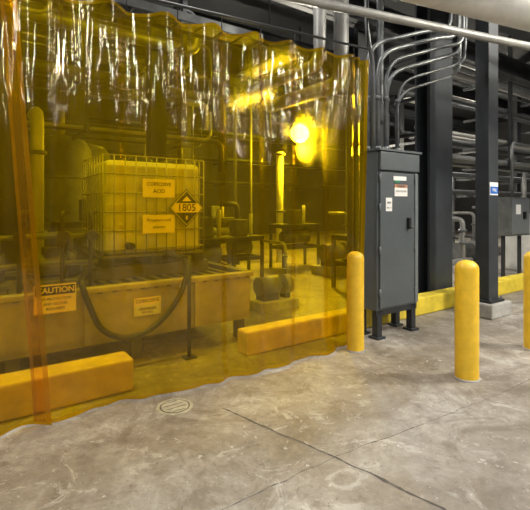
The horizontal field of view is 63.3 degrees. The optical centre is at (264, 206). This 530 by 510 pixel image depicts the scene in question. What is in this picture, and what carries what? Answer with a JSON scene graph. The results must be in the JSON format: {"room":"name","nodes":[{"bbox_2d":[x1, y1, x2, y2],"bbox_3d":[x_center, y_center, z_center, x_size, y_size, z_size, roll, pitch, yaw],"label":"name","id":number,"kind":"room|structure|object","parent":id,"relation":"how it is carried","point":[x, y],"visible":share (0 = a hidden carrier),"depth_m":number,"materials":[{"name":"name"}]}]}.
{"room":"industrial plant interior","nodes":[
{"label":"industrial plant interior","id":0,"kind":"room"},
{"bbox_2d":[24,88,394,243],"bbox_3d":[-4.605,-1.750,21.743,35.000,6.600,0.200,0,0,-35],"label":"wall","id":1,"kind":"structure","parent":0,"point":[312,199],"depth_m":24.20,"materials":[{"name":"grey metal"}]},
{"bbox_2d":[22,30,474,131],"bbox_3d":[-0.728,-4.440,15.333,32.000,0.380,0.250,0,0,-35],"label":"steel beam","id":2,"kind":"structure","parent":0,"point":[233,80],"depth_m":15.86,"materials":[{"name":"grey metal"}]},
{"bbox_2d":[0,230,529,509],"bbox_3d":[3.482,1.650,10.193,35.000,0.200,28.000,0,0,-35],"label":"floor","id":3,"kind":"structure","parent":0,"point":[126,454],"depth_m":3.05,"materials":[{"name":"concrete"}]},
{"bbox_2d":[0,0,21,271],"bbox_3d":[-3.536,-1.748,5.920,0.300,6.597,0.250,0,0,-35],"label":"steel column","id":4,"kind":"structure","parent":3,"relation":"on","point":[8,206],"depth_m":5.82,"materials":[{"name":"metal"}]},
{"bbox_2d":[22,132,25,246],"bbox_3d":[-3.781,0.199,5.745,1.037,2.702,0.126,0,0,-35],"label":"riser pipe","id":5,"kind":"object","parent":3,"relation":"on","point":[23,219],"visible":0.1,"depth_m":5.99,"materials":[{"name":"metal"}]},
{"bbox_2d":[27,107,46,269],"bbox_3d":[-2.901,0.138,5.449,0.217,2.825,0.450,0,0,-35],"label":"pipe","id":6,"kind":"object","parent":3,"relation":"on","point":[37,152],"visible":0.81,"depth_m":5.30,"materials":[{"name":"metal"}]},
{"bbox_2d":[25,110,91,251],"bbox_3d":[-4.169,-0.200,8.742,1.230,3.500,1.230,0,0,0],"label":"vessel","id":7,"kind":"object","parent":3,"relation":"on","point":[64,158],"visible":0.36,"depth_m":8.26,"materials":[{"name":"paint"}]},
{"bbox_2d":[0,351,132,421],"bbox_3d":[-3.221,1.415,2.313,4.980,0.270,0.260,0,0,-35],"label":"concrete curb","id":8,"kind":"object","parent":3,"relation":"on","point":[86,379],"visible":1,"depth_m":3.36,"materials":[{"name":"paint"}]},
{"bbox_2d":[50,199,85,259],"bbox_3d":[-2.944,0.650,7.341,1.200,1.800,0.700,0,0,-35],"label":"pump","id":9,"kind":"object","parent":3,"relation":"on","point":[77,242],"visible":0.21,"depth_m":7.09,"materials":[{"name":"paint"}]},
{"bbox_2d":[68,6,83,140],"bbox_3d":[-4.504,-1.748,10.265,0.300,6.597,0.280,0,0,-35],"label":"steel column","id":10,"kind":"structure","parent":3,"relation":"on","point":[75,101],"depth_m":10.18,"materials":[{"name":"grey metal"}]},
{"bbox_2d":[84,139,109,164],"bbox_3d":[-5.366,-0.400,12.543,1.630,3.900,1.630,0,0,0],"label":"vessel","id":11,"kind":"object","parent":3,"relation":"on","point":[96,150],"visible":0.11,"depth_m":12.18,"materials":[{"name":"paint"}]},
{"bbox_2d":[0,255,253,372],"bbox_3d":[-2.901,1.105,4.149,5.650,0.890,1.680,0,0,-35],"label":"tray","id":12,"kind":"object","parent":3,"relation":"on","point":[129,297],"visible":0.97,"depth_m":4.36,"materials":[{"name":"beige paint"}]},
{"bbox_2d":[0,231,81,291],"bbox_3d":[-3.074,0.516,3.647,2.950,0.537,0.703,0,0,-35],"label":"pump","id":13,"kind":"object","parent":12,"relation":"on","point":[48,275],"visible":0.53,"depth_m":4.33,"materials":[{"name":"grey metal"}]},
{"bbox_2d":[0,210,99,293],"bbox_3d":[-3.237,0.395,3.155,3.919,0.730,0.338,0,0,-35],"label":"piping","id":14,"kind":"object","parent":12,"relation":"on","point":[91,235],"visible":0.8,"depth_m":3.98,"materials":[{"name":"paint"}]},
{"bbox_2d":[33,282,75,314],"bbox_3d":[-1.860,0.805,3.805,0.340,0.250,0.074,0,0,-35],"label":"caution sign","id":15,"kind":"object","parent":12,"relation":"on","point":[56,298],"visible":0.94,"depth_m":3.78,"materials":[{"name":"yellow"}]},
{"bbox_2d":[78,250,186,340],"bbox_3d":[-1.331,0.893,4.412,1.168,0.782,0.590,0,0,-43],"label":"hose","id":16,"kind":"object","parent":12,"relation":"on","point":[83,289],"visible":0.91,"depth_m":4.18,"materials":[{"name":"black rubber"}]},
{"bbox_2d":[82,153,203,268],"bbox_3d":[-1.496,0.030,5.308,1.214,1.260,1.067,0,0,-35],"label":"tank","id":17,"kind":"object","parent":12,"relation":"on","point":[149,211],"visible":1,"depth_m":4.91,"materials":[{"name":"paint"}]},
{"bbox_2d":[144,71,145,157],"bbox_3d":[-4.058,-1.748,14.508,0.120,6.597,0.126,0,0,0],"label":"riser pipe","id":18,"kind":"object","parent":3,"relation":"on","point":[144,71],"visible":0.1,"depth_m":14.48,"materials":[{"name":"metal"}]},
{"bbox_2d":[146,0,166,162],"bbox_3d":[-1.726,-1.748,6.821,0.250,6.597,0.250,0,0,-35],"label":"steel column","id":19,"kind":"structure","parent":3,"relation":"on","point":[156,60],"depth_m":6.74,"materials":[{"name":"metal"}]},
{"bbox_2d":[156,398,192,414],"bbox_3d":[-0.700,1.547,3.340,0.280,0.005,0.280,0,0,0],"label":"drain cover","id":20,"kind":"object","parent":3,"relation":"on","point":[175,406],"visible":1,"depth_m":3.33,"materials":[{"name":"metal"}]},
{"bbox_2d":[177,36,190,164],"bbox_3d":[-2.333,-1.748,12.396,0.300,6.597,0.280,0,0,-35],"label":"steel column","id":21,"kind":"structure","parent":3,"relation":"on","point":[186,79],"depth_m":12.30,"materials":[{"name":"metal"}]},
{"bbox_2d":[178,254,196,359],"bbox_3d":[-0.829,1.025,4.495,0.120,1.050,0.290,0,0,-35],"label":"post","id":22,"kind":"object","parent":3,"relation":"on","point":[189,356],"visible":1,"depth_m":4.41,"materials":[{"name":"black metal"}]},
{"bbox_2d":[192,64,193,164],"bbox_3d":[-2.546,-1.748,15.208,0.086,6.597,0.090,0,0,0],"label":"riser pipe","id":23,"kind":"object","parent":3,"relation":"on","point":[192,64],"visible":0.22,"depth_m":15.19,"materials":[{"name":"metal"}]},
{"bbox_2d":[196,210,235,266],"bbox_3d":[-1.068,0.800,7.495,0.950,1.500,0.600,0,0,-35],"label":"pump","id":24,"kind":"object","parent":3,"relation":"on","point":[212,252],"visible":0.41,"depth_m":7.40,"materials":[{"name":"paint"}]},
{"bbox_2d":[207,206,241,235],"bbox_3d":[-1.585,0.700,13.420,1.600,1.700,0.700,0,0,-35],"label":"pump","id":25,"kind":"object","parent":3,"relation":"on","point":[211,210],"visible":0.23,"depth_m":13.27,"materials":[{"name":"paint"}]},
{"bbox_2d":[226,202,239,264],"bbox_3d":[-0.905,0.704,11.510,0.615,1.692,0.252,0,0,-35],"label":"riser pipe","id":26,"kind":"object","parent":3,"relation":"on","point":[235,205],"visible":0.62,"depth_m":11.55,"materials":[{"name":"metal"}]},
{"bbox_2d":[226,214,259,269],"bbox_3d":[-0.565,0.850,9.434,0.900,1.400,0.600,0,0,-35],"label":"pump","id":27,"kind":"object","parent":3,"relation":"on","point":[238,228],"visible":0.63,"depth_m":9.29,"materials":[{"name":"paint"}]},
{"bbox_2d":[234,87,236,216],"bbox_3d":[-1.152,-1.748,16.680,0.241,6.597,0.252,0,0,0],"label":"riser pipe","id":28,"kind":"object","parent":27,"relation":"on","point":[235,88],"visible":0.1,"depth_m":16.62,"materials":[{"name":"metal"}]},
{"bbox_2d":[250,48,251,252],"bbox_3d":[-0.427,-1.748,13.126,0.120,6.597,0.126,0,0,0],"label":"riser pipe","id":29,"kind":"object","parent":3,"relation":"on","point":[251,48],"visible":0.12,"depth_m":13.10,"materials":[{"name":"grey metal"}]},
{"bbox_2d":[270,95,270,223],"bbox_3d":[0.248,-1.748,18.727,0.086,6.597,0.090,0,0,0],"label":"riser pipe","id":30,"kind":"object","parent":3,"relation":"on","point":[270,95],"visible":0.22,"depth_m":18.70,"materials":[{"name":"metal"}]},
{"bbox_2d":[250,239,298,312],"bbox_3d":[0.012,1.048,6.780,0.700,1.004,0.810,0,0,-35],"label":"pump","id":31,"kind":"object","parent":3,"relation":"on","point":[274,285],"visible":0.84,"depth_m":6.50,"materials":[{"name":"metal"}]},
{"bbox_2d":[274,152,284,261],"bbox_3d":[0.414,0.000,12.134,0.320,3.100,0.320,0,0,0],"label":"pipe","id":32,"kind":"object","parent":3,"relation":"on","point":[279,210],"visible":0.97,"depth_m":12.05,"materials":[{"name":"metal"}]},
{"bbox_2d":[269,205,319,267],"bbox_3d":[0.770,0.750,11.102,1.200,1.600,0.600,0,0,-35],"label":"frame","id":33,"kind":"object","parent":3,"relation":"on","point":[304,236],"visible":0.77,"depth_m":10.97,"materials":[{"name":"paint"}]},
{"bbox_2d":[238,308,371,355],"bbox_3d":[0.575,1.425,5.105,2.000,0.250,0.200,0,0,-35],"label":"concrete curb","id":34,"kind":"object","parent":3,"relation":"on","point":[309,327],"visible":0.58,"depth_m":4.76,"materials":[{"name":"paint"}]},
{"bbox_2d":[311,212,346,275],"bbox_3d":[1.569,0.833,10.135,1.000,1.435,0.900,0,0,-35],"label":"pump","id":35,"kind":"object","parent":3,"relation":"on","point":[341,253],"visible":0.52,"depth_m":9.86,"materials":[{"name":"metal"}]},
{"bbox_2d":[331,234,346,278],"bbox_3d":[2.053,0.800,8.399,1.400,1.500,0.700,0,0,-35],"label":"frame","id":36,"kind":"object","parent":3,"relation":"on","point":[342,237],"visible":0.06,"depth_m":8.24,"materials":[{"name":"paint"}]},
{"bbox_2d":[344,108,346,220],"bbox_3d":[3.867,-1.748,20.241,0.241,6.597,0.252,0,0,0],"label":"riser pipe","id":37,"kind":"object","parent":3,"relation":"on","point":[346,108],"visible":0.18,"depth_m":20.18,"materials":[{"name":"grey metal"}]},
{"bbox_2d":[346,251,364,352],"bbox_3d":[0.980,1.015,4.660,0.207,1.070,0.207,0,0,0],"label":"bollard","id":38,"kind":"object","parent":3,"relation":"on","point":[355,259],"visible":1,"depth_m":4.58,"materials":[{"name":"yellow metal"}]},
{"bbox_2d":[347,27,370,252],"bbox_3d":[1.567,-1.748,7.174,0.300,6.597,0.250,0,0,-35],"label":"steel column","id":39,"kind":"structure","parent":3,"relation":"on","point":[357,37],"depth_m":7.18,"materials":[{"name":"grey metal"}]},
{"bbox_2d":[272,0,529,87],"bbox_3d":[4.033,-3.040,8.534,32.000,0.380,0.250,0,0,-35],"label":"steel beam","id":40,"kind":"structure","parent":39,"relation":"attached to","point":[510,69],"depth_m":7.45,"materials":[{"name":"black metal"}]},
{"bbox_2d":[222,379,529,509],"bbox_3d":[1.633,1.548,3.047,3.936,0.001,3.309,0,0,0],"label":"expansion joint","id":41,"kind":"object","parent":3,"relation":"on","point":[311,446],"visible":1,"depth_m":2.62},
{"bbox_2d":[377,0,383,147],"bbox_3d":[1.672,-1.748,6.240,0.100,6.597,0.100,0,0,0],"label":"pipe","id":42,"kind":"object","parent":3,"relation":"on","point":[380,3],"visible":0.24,"depth_m":6.20,"materials":[{"name":"grey metal"}]},
{"bbox_2d":[375,38,388,78],"bbox_3d":[3.483,-1.748,12.806,0.300,6.597,0.280,0,0,-35],"label":"steel column","id":43,"kind":"structure","parent":3,"relation":"on","point":[386,45],"depth_m":12.73,"materials":[{"name":"black metal"}]},
{"bbox_2d":[354,147,421,340],"bbox_3d":[1.543,0.432,5.325,0.790,2.235,0.470,0,0,-35],"label":"tall cabinet","id":44,"kind":"object","parent":3,"relation":"on","point":[391,204],"visible":0.98,"depth_m":5.14,"materials":[{"name":"grey metal"}]},
{"bbox_2d":[364,0,375,148],"bbox_3d":[1.237,-2.867,5.009,0.084,4.359,0.214,0,0,43],"label":"conduit","id":45,"kind":"object","parent":44,"relation":"attached to","point":[371,55],"visible":0.84,"depth_m":5.00,"materials":[{"name":"grey metal"}]},
{"bbox_2d":[362,13,467,149],"bbox_3d":[2.063,-2.868,5.632,1.900,4.361,0.286,0,0,-24],"label":"bundle","id":46,"kind":"object","parent":44,"relation":"attached to","point":[461,21],"visible":0.8,"depth_m":5.43,"materials":[{"name":"paint"}]},
{"bbox_2d":[395,95,403,149],"bbox_3d":[6.104,-1.748,19.524,0.300,6.597,0.280,0,0,-35],"label":"steel column","id":47,"kind":"structure","parent":3,"relation":"on","point":[401,106],"depth_m":19.39,"materials":[{"name":"grey metal"}]},
{"bbox_2d":[382,287,453,323],"bbox_3d":[2.509,1.425,6.484,2.650,0.250,0.240,0,0,-35],"label":"concrete curb","id":48,"kind":"object","parent":3,"relation":"on","point":[436,300],"visible":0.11,"depth_m":6.33,"materials":[{"name":"paint"}]},
{"bbox_2d":[415,5,451,292],"bbox_3d":[2.784,-1.748,7.092,0.700,6.597,0.400,0,0,-35],"label":"steel column","id":49,"kind":"structure","parent":3,"relation":"on","point":[433,102],"depth_m":7.04,"materials":[{"name":"black metal"}]},
{"bbox_2d":[452,175,455,243],"bbox_3d":[5.543,0.297,12.184,0.821,2.506,0.126,0,0,-35],"label":"riser pipe","id":50,"kind":"object","parent":3,"relation":"on","point":[453,177],"visible":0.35,"depth_m":11.95,"materials":[{"name":"grey metal"}]},
{"bbox_2d":[452,217,472,265],"bbox_3d":[3.515,0.875,8.751,1.400,1.350,1.000,0,0,-35],"label":"pipe","id":51,"kind":"object","parent":3,"relation":"on","point":[462,230],"visible":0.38,"depth_m":8.69,"materials":[{"name":"metal"}]},
{"bbox_2d":[452,211,474,271],"bbox_3d":[4.805,0.833,10.570,1.000,1.435,0.900,0,0,-35],"label":"pipe","id":52,"kind":"object","parent":3,"relation":"on","point":[470,247],"visible":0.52,"depth_m":10.29,"materials":[{"name":"metal"}]},
{"bbox_2d":[453,260,480,382],"bbox_3d":[1.830,1.015,3.900,0.227,1.070,0.227,0,0,0],"label":"bollard","id":53,"kind":"object","parent":3,"relation":"on","point":[466,272],"visible":1,"depth_m":3.81,"materials":[{"name":"yellow metal"}]},
{"bbox_2d":[471,206,500,253],"bbox_3d":[7.222,0.761,14.441,1.100,1.578,0.930,0,0,-35],"label":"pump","id":54,"kind":"object","parent":3,"relation":"on","point":[499,248],"visible":0.04,"depth_m":14.26,"materials":[{"name":"metal"}]},
{"bbox_2d":[475,19,510,319],"bbox_3d":[3.198,-1.748,6.222,0.540,6.597,0.460,0,0,-35],"label":"steel column","id":55,"kind":"structure","parent":3,"relation":"on","point":[491,307],"depth_m":6.13,"materials":[{"name":"metal"}]},
{"bbox_2d":[498,273,522,295],"bbox_3d":[7.333,1.425,9.923,9.000,0.250,0.260,0,0,-35],"label":"concrete curb","id":56,"kind":"object","parent":3,"relation":"on","point":[511,283],"depth_m":7.75,"materials":[{"name":"paint"}]},
{"bbox_2d":[498,142,529,276],"bbox_3d":[5.485,-1.748,9.276,1.430,6.597,0.400,0,0,-35],"label":"stand","id":57,"kind":"object","parent":3,"relation":"on","point":[513,212],"visible":0.94,"depth_m":8.92,"materials":[{"name":"paint"}]},
{"bbox_2d":[509,83,520,191],"bbox_3d":[8.972,-1.748,15.428,0.300,6.597,0.280,0,0,-35],"label":"steel column","id":58,"kind":"structure","parent":3,"relation":"on","point":[516,104],"depth_m":15.37,"materials":[{"name":"black metal"}]},
{"bbox_2d":[505,173,529,270],"bbox_3d":[6.439,0.350,10.677,0.898,2.400,0.898,0,0,0],"label":"tank","id":59,"kind":"object","parent":3,"relation":"on","point":[510,241],"visible":0.3,"depth_m":10.48,"materials":[{"name":"white metal"}]},
{"bbox_2d":[522,251,529,350],"bbox_3d":[2.940,1.015,4.700,0.223,1.070,0.223,0,0,0],"label":"bollard","id":60,"kind":"object","parent":3,"relation":"on","point":[526,258],"visible":1,"depth_m":4.67,"materials":[{"name":"yellow paint"}]},
{"bbox_2d":[22,0,529,136],"bbox_3d":[3.482,-5.150,10.193,35.000,0.200,28.000,0,0,-35],"label":"ceiling","id":61,"kind":"structure","parent":0,"point":[237,60],"depth_m":14.24,"materials":[{"name":"black metal"}]},
{"bbox_2d":[23,0,41,4],"bbox_3d":[-5.857,-4.864,9.757,1.400,0.367,0.280,0,0,-35],"label":"fluorescent light fixture","id":62,"kind":"object","parent":61,"relation":"hanging from","point":[31,1],"visible":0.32,"depth_m":9.94,"materials":[{"name":"paint"}]},
{"bbox_2d":[0,0,200,62],"bbox_3d":[-3.998,-3.719,5.230,6.959,2.657,1.150,0,0,-35],"label":"pipe","id":63,"kind":"object","parent":61,"relation":"hanging from","point":[41,16],"visible":0.73,"depth_m":6.11,"materials":[{"name":"metal"}]},
{"bbox_2d":[46,0,262,49],"bbox_3d":[-3.085,-2.350,4.081,7.230,0.100,0.420,0,0,-35],"label":"cable tray","id":64,"kind":"object","parent":63,"relation":"hanging from","point":[165,22],"visible":0.72,"depth_m":5.38,"materials":[{"name":"metal"}]},
{"bbox_2d":[22,3,211,163],"bbox_3d":[-5.978,-3.049,9.459,10.614,3.997,1.150,0,0,-35],"label":"pipes","id":65,"kind":"object","parent":61,"relation":"hanging from","point":[57,47],"visible":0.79,"depth_m":10.53,"materials":[{"name":"metal"}]},
{"bbox_2d":[22,0,219,172],"bbox_3d":[-4.724,-2.898,6.919,9.164,4.297,1.150,0,0,-35],"label":"pipes","id":66,"kind":"object","parent":61,"relation":"hanging from","point":[84,76],"visible":0.62,"depth_m":7.66,"materials":[{"name":"metal"}]},
{"bbox_2d":[0,0,369,435],"bbox_3d":[-1.228,-1.755,3.234,5.901,6.583,0.204,0,0,-36],"label":"curtain","id":67,"kind":"object","parent":61,"relation":"hanging from","point":[329,281],"visible":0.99,"depth_m":3.85,"materials":[{"name":"plastic"}]},
{"bbox_2d":[24,109,345,188],"bbox_3d":[-0.463,-2.748,21.134,22.709,4.597,1.150,0,0,-35],"label":"rack","id":68,"kind":"object","parent":61,"relation":"hanging from","point":[47,115],"visible":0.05,"depth_m":20.10,"materials":[{"name":"metal"}]},
{"bbox_2d":[238,64,257,77],"label":"fluorescent light fixture","id":69,"kind":"object","parent":61,"relation":"hanging from","point":[255,68],"depth_m":15.32,"materials":[{"name":"paint"}]},
{"bbox_2d":[226,93,270,106],"bbox_3d":[-0.632,-4.913,19.032,0.600,0.267,3.600,0,0,-35],"label":"fluorescent light fixture","id":70,"kind":"object","parent":61,"relation":"hanging from","point":[243,100],"visible":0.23,"depth_m":19.30,"materials":[{"name":"paint"}]},
{"bbox_2d":[263,54,289,72],"label":"fluorescent light fixture","id":71,"kind":"object","parent":61,"relation":"hanging from","point":[274,62],"depth_m":14.22,"materials":[{"name":"paint"}]},
{"bbox_2d":[245,7,325,96],"bbox_3d":[0.257,-3.398,6.116,0.240,3.297,1.780,0,0,-35],"label":"pipe","id":72,"kind":"object","parent":61,"relation":"hanging from","point":[307,68],"visible":0.82,"depth_m":5.56,"materials":[{"name":"silver metal"}]},
{"bbox_2d":[296,28,308,142],"bbox_3d":[0.983,-3.429,12.105,0.517,3.236,0.517,0,0,0],"label":"lamp","id":73,"kind":"object","parent":61,"relation":"hanging from","point":[302,130],"visible":0.75,"depth_m":11.96,"materials":[{"name":"paint"}]},
{"bbox_2d":[265,0,348,112],"bbox_3d":[0.574,-3.299,6.362,0.200,3.497,1.740,0,0,-35],"label":"pipe","id":74,"kind":"object","parent":61,"relation":"hanging from","point":[337,81],"visible":0.94,"depth_m":5.70,"materials":[{"name":"silver metal"}]},
{"bbox_2d":[282,0,529,50],"bbox_3d":[3.252,-2.200,5.744,10.308,0.100,0.123,0,0,-23],"label":"pipe","id":75,"kind":"object","parent":61,"relation":"hanging from","point":[331,5],"visible":1,"depth_m":5.07,"materials":[{"name":"silver metal"}]},
{"bbox_2d":[384,35,529,175],"bbox_3d":[8.803,-2.699,12.729,15.431,4.697,1.150,0,0,-35],"label":"rack","id":76,"kind":"object","parent":61,"relation":"hanging from","point":[462,161],"visible":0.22,"depth_m":9.82,"materials":[{"name":"metal"}]},
{"bbox_2d":[389,137,529,197],"bbox_3d":[9.460,-2.648,15.142,15.266,4.797,1.150,0,0,-35],"label":"rack","id":77,"kind":"object","parent":61,"relation":"hanging from","point":[468,176],"visible":0.25,"depth_m":12.82,"materials":[{"name":"metal"}]},
{"bbox_2d":[392,0,529,31],"bbox_3d":[4.000,-3.473,5.116,15.258,3.149,0.434,0,0,-23],"label":"duct","id":78,"kind":"object","parent":61,"relation":"hanging from","point":[515,14],"visible":1,"depth_m":4.25,"materials":[{"name":"metal"}]},
{"bbox_2d":[179,10,529,115],"bbox_3d":[1.567,-4.240,12.056,32.000,0.380,0.250,0,0,-35],"label":"steel beam","id":79,"kind":"structure","parent":0,"point":[284,49],"depth_m":11.69,"materials":[{"name":"grey metal"}]},
{"bbox_2d":[404,119,529,231],"bbox_3d":[17.899,-1.750,20.288,0.200,6.600,28.000,0,0,-35],"label":"wall","id":80,"kind":"structure","parent":0,"point":[462,204],"depth_m":27.15,"materials":[{"name":"black metal"}]},
{"bbox_2d":[472,18,529,41],"bbox_3d":[5.071,-3.165,7.924,11.000,0.330,0.260,0,0,-35],"label":"steel beam","id":81,"kind":"structure","parent":0,"point":[521,35],"depth_m":7.40,"materials":[{"name":"black metal"}]}
]}

